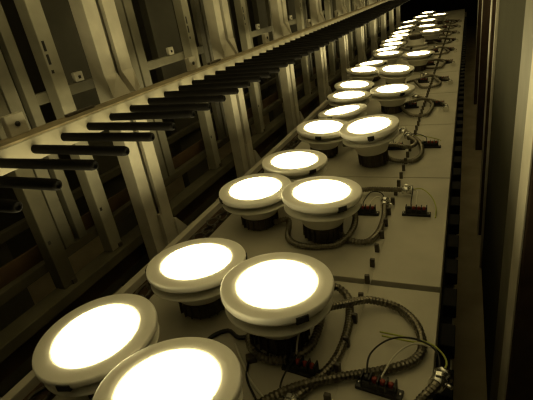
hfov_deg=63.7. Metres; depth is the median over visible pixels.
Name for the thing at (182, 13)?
post
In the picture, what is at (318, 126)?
diffuser
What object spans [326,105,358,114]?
diffuser
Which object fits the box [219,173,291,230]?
recessed light
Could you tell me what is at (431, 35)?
recessed light
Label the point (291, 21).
frame
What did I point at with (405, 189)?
conduit
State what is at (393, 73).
recessed light
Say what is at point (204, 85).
peg rail
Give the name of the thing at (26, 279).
rail
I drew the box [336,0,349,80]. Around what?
post
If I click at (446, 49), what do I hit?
conduit
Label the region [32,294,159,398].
recessed light
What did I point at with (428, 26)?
recessed light
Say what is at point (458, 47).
board
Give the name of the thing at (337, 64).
post
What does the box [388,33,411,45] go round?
recessed light
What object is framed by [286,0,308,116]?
post
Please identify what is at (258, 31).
frame
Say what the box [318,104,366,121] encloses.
recessed light
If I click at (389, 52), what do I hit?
diffuser
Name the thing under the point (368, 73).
recessed light
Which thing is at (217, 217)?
chain
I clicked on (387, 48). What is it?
diffuser
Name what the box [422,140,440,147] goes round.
block
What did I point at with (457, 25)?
conduit
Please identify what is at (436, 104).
block
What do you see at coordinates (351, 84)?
diffuser
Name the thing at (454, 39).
conduit
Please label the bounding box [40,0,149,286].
post
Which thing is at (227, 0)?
post
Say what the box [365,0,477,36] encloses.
wall
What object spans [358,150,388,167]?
sink
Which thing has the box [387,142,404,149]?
block
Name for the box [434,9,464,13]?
board
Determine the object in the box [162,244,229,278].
diffuser
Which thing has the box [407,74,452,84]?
conduit
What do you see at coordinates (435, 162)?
board
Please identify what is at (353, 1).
frame
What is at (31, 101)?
frame
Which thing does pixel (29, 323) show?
rail
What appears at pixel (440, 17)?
recessed light
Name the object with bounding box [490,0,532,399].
post
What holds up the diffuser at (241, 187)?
attached to the recessed light at (257, 198)
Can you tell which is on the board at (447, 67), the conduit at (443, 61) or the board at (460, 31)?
the conduit at (443, 61)
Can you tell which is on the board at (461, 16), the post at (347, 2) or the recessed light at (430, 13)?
the recessed light at (430, 13)
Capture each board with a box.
[52,281,439,399]
[209,177,449,292]
[295,124,454,177]
[335,92,457,125]
[371,71,459,95]
[396,56,460,74]
[397,45,461,61]
[401,36,462,50]
[408,29,462,40]
[412,24,463,33]
[414,19,463,29]
[416,15,463,24]
[432,12,464,18]
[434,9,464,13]
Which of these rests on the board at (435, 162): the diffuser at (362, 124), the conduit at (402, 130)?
the conduit at (402, 130)
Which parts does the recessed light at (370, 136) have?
trim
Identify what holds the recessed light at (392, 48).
on the board at (447, 67)
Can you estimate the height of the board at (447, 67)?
0.018 m
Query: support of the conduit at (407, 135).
on the board at (435, 162)
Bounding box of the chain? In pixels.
[27,60,374,399]
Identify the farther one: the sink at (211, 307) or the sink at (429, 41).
the sink at (429, 41)
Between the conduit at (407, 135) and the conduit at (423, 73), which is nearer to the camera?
the conduit at (407, 135)
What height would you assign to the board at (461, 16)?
0.018 m
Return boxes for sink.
[178,297,224,319]
[241,210,278,230]
[255,329,309,355]
[303,223,342,243]
[310,146,337,157]
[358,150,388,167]
[381,104,403,113]
[409,34,421,39]
[413,65,426,71]
[425,39,437,43]
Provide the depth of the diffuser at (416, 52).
2.99 m
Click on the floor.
(469, 363)
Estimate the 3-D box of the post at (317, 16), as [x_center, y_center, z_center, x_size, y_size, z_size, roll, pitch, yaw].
[0.393,-0.920,2.892,0.072,1.840,0.176,2,27,24]
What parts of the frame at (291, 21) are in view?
rail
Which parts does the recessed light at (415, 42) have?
trim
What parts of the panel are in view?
edge trim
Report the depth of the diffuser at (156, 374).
0.61 m
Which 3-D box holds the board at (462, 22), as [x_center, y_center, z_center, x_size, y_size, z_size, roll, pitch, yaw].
[2.237,-2.293,5.631,0.644,0.018,0.590,2,27,24]
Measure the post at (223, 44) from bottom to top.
1.840 m
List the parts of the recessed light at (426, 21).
trim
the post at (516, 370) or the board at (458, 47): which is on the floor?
the post at (516, 370)
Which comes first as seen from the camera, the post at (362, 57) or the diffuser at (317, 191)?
the diffuser at (317, 191)
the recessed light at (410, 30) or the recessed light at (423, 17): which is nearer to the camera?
the recessed light at (410, 30)
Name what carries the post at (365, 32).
on the rail at (29, 323)
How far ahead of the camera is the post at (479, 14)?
4.46 m
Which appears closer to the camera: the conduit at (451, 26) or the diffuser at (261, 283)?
the diffuser at (261, 283)
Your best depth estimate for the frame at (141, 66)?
1.50 m
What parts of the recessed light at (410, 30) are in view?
trim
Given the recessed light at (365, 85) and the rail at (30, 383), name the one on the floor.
the rail at (30, 383)
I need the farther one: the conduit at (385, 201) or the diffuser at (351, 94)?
the diffuser at (351, 94)
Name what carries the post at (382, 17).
on the floor
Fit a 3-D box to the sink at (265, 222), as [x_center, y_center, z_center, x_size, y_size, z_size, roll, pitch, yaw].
[-0.020,0.052,1.293,0.111,0.040,0.112,3,28,22]
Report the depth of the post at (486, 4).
3.26 m
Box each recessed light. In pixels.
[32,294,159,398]
[92,337,242,399]
[145,238,246,319]
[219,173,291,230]
[220,252,333,355]
[262,149,327,181]
[281,176,361,243]
[296,118,346,157]
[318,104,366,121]
[327,90,370,106]
[334,80,373,91]
[340,114,399,167]
[346,66,378,80]
[355,60,387,80]
[370,83,414,113]
[373,46,400,52]
[373,51,402,64]
[377,64,414,83]
[380,42,406,50]
[381,37,405,43]
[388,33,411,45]
[390,29,411,42]
[396,25,415,32]
[400,19,418,30]
[402,50,434,71]
[403,34,427,49]
[413,15,429,25]
[416,24,437,37]
[418,19,437,24]
[419,29,443,43]
[420,11,435,18]
[431,13,447,23]
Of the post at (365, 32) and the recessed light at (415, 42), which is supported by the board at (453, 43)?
the recessed light at (415, 42)
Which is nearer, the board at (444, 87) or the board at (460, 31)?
the board at (444, 87)
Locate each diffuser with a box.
[53,305,136,365]
[116,350,217,399]
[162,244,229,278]
[231,177,279,198]
[238,260,314,306]
[272,152,316,167]
[294,180,348,202]
[305,121,341,132]
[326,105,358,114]
[334,91,363,97]
[341,81,367,87]
[349,117,388,132]
[352,67,374,71]
[360,61,381,64]
[377,47,395,50]
[377,85,407,91]
[378,51,397,54]
[383,65,407,71]
[384,42,401,44]
[407,51,428,54]
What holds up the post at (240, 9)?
on the rail at (29, 323)
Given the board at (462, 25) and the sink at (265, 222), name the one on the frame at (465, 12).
the board at (462, 25)
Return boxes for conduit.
[245,283,353,399]
[257,296,426,399]
[273,184,436,249]
[340,191,392,244]
[342,132,440,148]
[366,331,452,399]
[388,126,423,163]
[400,93,433,116]
[404,97,448,111]
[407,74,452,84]
[413,72,441,88]
[425,58,445,68]
[428,58,454,65]
[429,46,456,52]
[433,36,451,44]
[433,45,449,54]
[437,24,460,28]
[439,37,458,41]
[440,23,454,29]
[443,30,459,33]
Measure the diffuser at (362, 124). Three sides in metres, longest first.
0.142 x 0.142 x 0.006 m
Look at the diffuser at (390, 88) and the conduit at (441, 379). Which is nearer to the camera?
the conduit at (441, 379)
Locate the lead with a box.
[234,343,263,399]
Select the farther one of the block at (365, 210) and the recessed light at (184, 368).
the block at (365, 210)
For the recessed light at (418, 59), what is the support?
on the board at (447, 67)
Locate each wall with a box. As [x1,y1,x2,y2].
[0,0,353,258]
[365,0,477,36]
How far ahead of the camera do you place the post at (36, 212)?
1.05 m
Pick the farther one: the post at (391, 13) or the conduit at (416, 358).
the post at (391, 13)
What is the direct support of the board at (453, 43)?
on the frame at (465, 12)
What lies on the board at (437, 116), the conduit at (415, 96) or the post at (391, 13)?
the conduit at (415, 96)
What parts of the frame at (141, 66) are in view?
bolt plate, rail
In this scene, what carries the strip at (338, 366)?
on the board at (447, 67)
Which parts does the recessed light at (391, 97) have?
trim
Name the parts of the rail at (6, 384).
brown strip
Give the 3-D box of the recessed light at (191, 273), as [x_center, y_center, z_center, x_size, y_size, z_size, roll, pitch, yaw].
[-0.144,0.181,0.952,0.216,0.129,0.216,-18,26,-18]
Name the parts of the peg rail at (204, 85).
ledge bracket, ledge bracket, ledge bracket, ledge bracket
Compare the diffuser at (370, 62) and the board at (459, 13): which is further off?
the board at (459, 13)
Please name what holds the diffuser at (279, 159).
attached to the recessed light at (294, 164)
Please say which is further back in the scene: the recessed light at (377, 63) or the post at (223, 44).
the recessed light at (377, 63)
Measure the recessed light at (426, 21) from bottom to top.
0.122 m
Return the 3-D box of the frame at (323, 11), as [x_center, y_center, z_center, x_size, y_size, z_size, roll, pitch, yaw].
[0.388,-1.477,3.088,0.020,1.002,0.528,2,27,24]
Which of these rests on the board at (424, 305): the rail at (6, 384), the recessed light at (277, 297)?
the recessed light at (277, 297)
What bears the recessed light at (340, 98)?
on the board at (437, 116)
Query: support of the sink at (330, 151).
in the recessed light at (323, 135)
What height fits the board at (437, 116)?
0.018 m
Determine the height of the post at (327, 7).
1.079 m
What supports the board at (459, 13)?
on the frame at (465, 12)
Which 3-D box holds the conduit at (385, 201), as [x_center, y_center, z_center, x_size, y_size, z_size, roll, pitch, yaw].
[0.273,0.045,1.207,0.137,0.036,0.268,2,27,24]
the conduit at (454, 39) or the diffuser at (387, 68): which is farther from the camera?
the conduit at (454, 39)
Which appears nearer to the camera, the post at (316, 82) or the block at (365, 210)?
the block at (365, 210)
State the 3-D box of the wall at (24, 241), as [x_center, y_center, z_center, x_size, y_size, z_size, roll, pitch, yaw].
[-0.168,-2.216,5.896,0.100,1.850,14.600,2,27,24]
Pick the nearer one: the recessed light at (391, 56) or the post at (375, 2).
the recessed light at (391, 56)
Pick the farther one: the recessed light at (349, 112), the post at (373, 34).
the post at (373, 34)
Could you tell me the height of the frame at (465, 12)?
0.732 m
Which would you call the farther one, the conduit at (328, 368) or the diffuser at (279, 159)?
the diffuser at (279, 159)
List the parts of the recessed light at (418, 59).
trim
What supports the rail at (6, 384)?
attached to the post at (317, 16)
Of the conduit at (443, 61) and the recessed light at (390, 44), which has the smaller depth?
the conduit at (443, 61)
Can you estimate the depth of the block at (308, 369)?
0.75 m
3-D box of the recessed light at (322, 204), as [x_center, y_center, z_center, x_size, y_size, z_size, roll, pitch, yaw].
[0.153,0.034,1.148,0.210,0.142,0.210,-3,25,13]
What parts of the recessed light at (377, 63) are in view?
trim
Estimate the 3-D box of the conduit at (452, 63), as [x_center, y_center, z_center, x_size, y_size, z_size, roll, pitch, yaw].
[1.242,-1.002,3.128,0.280,0.044,0.125,9,30,34]
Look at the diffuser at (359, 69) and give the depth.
2.72 m
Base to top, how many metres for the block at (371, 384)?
0.029 m
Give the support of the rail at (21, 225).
attached to the post
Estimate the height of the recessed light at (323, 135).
0.131 m
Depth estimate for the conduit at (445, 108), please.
2.18 m
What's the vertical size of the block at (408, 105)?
0.029 m
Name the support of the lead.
on the board at (424, 305)
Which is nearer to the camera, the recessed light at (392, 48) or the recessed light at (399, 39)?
the recessed light at (392, 48)
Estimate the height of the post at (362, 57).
1.840 m
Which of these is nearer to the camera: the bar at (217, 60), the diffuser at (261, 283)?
the diffuser at (261, 283)
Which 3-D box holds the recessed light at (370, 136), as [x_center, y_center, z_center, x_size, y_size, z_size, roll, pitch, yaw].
[0.376,-0.205,1.560,0.210,0.163,0.210,6,29,31]
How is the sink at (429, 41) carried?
in the recessed light at (431, 35)
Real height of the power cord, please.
0.016 m
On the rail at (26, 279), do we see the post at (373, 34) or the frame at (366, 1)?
the frame at (366, 1)
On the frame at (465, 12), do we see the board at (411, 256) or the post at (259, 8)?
the board at (411, 256)
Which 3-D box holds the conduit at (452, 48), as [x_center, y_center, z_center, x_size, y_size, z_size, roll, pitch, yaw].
[1.479,-1.262,3.605,0.278,0.044,0.142,12,32,39]
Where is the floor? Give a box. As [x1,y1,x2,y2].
[0,25,486,399]
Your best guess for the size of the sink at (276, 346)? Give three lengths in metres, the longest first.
0.109 x 0.107 x 0.045 m
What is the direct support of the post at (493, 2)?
on the floor
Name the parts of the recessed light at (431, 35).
trim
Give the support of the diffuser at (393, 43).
attached to the recessed light at (390, 44)
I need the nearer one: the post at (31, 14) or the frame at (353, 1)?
the post at (31, 14)
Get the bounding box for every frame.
[0,2,95,247]
[114,0,228,180]
[244,0,282,111]
[288,0,312,77]
[308,0,336,70]
[333,0,353,57]
[351,0,366,46]
[365,0,369,37]
[377,0,379,30]
[431,12,466,399]
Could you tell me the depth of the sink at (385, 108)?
2.14 m
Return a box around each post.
[0,91,77,288]
[14,0,122,251]
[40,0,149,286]
[68,0,187,260]
[138,0,215,220]
[172,0,221,168]
[203,0,260,177]
[227,0,251,136]
[234,0,265,132]
[251,0,286,146]
[269,0,303,133]
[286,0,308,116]
[294,0,311,94]
[307,0,317,85]
[309,0,331,104]
[324,0,336,74]
[332,0,338,92]
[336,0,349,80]
[345,0,353,60]
[355,0,366,63]
[363,0,367,49]
[369,0,377,57]
[375,2,378,40]
[380,0,386,47]
[389,9,394,35]
[396,6,400,31]
[473,0,481,104]
[475,0,490,149]
[477,0,495,234]
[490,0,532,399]
[497,53,532,399]
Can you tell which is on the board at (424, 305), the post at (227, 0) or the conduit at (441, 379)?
the conduit at (441, 379)
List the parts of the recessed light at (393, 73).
trim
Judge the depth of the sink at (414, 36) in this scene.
3.94 m
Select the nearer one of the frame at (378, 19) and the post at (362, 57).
the post at (362, 57)
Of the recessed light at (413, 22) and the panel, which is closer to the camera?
the panel
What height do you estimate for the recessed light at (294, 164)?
0.127 m
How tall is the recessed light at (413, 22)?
0.129 m
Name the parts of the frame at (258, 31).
rail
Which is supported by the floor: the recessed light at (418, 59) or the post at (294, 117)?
the post at (294, 117)
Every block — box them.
[281,352,319,377]
[355,369,403,399]
[357,204,379,215]
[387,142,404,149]
[402,204,430,216]
[404,102,418,108]
[418,78,429,82]
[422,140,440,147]
[430,100,442,106]
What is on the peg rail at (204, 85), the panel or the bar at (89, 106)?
the bar at (89, 106)
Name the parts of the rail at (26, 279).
brown strip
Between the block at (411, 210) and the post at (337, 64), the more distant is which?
the post at (337, 64)
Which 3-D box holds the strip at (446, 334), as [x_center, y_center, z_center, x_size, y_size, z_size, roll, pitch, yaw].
[1.430,-0.977,3.126,0.031,0.034,7.436,2,27,24]
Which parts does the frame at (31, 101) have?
rail, bolt plate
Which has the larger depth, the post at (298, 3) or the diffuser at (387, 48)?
the diffuser at (387, 48)
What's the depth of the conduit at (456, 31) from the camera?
4.56 m
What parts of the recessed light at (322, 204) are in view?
trim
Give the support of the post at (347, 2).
on the rail at (29, 323)
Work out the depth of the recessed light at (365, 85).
2.34 m
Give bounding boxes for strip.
[323,20,451,399]
[433,17,466,399]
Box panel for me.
[479,0,525,399]
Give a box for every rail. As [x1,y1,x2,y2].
[0,0,409,212]
[0,15,395,306]
[0,15,418,399]
[0,21,403,362]
[0,26,366,244]
[0,30,395,396]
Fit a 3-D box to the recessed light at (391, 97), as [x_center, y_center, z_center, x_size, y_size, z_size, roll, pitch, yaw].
[0.636,-0.506,2.166,0.216,0.122,0.216,9,31,34]
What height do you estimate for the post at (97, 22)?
1.840 m
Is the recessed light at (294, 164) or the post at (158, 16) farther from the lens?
the post at (158, 16)
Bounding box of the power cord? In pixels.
[208,328,254,339]
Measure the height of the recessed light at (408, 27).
0.130 m
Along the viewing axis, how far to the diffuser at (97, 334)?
0.75 m
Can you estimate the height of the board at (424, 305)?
0.018 m
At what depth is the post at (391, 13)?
5.47 m
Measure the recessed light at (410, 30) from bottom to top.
0.126 m
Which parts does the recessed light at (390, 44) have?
trim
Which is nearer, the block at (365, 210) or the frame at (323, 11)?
the block at (365, 210)
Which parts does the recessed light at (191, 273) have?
trim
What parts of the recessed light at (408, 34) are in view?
trim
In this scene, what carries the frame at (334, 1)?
on the rail at (26, 279)
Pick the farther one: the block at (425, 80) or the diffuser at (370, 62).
the diffuser at (370, 62)
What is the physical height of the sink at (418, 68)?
0.040 m
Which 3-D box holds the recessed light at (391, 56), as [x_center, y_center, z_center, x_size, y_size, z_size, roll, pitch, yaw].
[0.921,-1.053,3.248,0.216,0.122,0.216,-26,30,-33]
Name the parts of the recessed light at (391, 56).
trim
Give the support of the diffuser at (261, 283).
attached to the recessed light at (277, 297)
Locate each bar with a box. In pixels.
[64,105,94,117]
[207,59,220,64]
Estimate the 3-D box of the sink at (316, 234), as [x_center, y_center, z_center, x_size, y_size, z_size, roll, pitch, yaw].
[0.154,0.076,1.167,0.109,0.045,0.107,5,27,23]
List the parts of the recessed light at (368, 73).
trim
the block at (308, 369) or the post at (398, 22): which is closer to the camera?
the block at (308, 369)
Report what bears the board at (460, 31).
on the frame at (465, 12)
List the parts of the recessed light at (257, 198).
trim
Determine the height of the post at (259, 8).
1.840 m
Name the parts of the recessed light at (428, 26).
trim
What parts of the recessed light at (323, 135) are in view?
trim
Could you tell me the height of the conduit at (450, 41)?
0.040 m
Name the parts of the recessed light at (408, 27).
trim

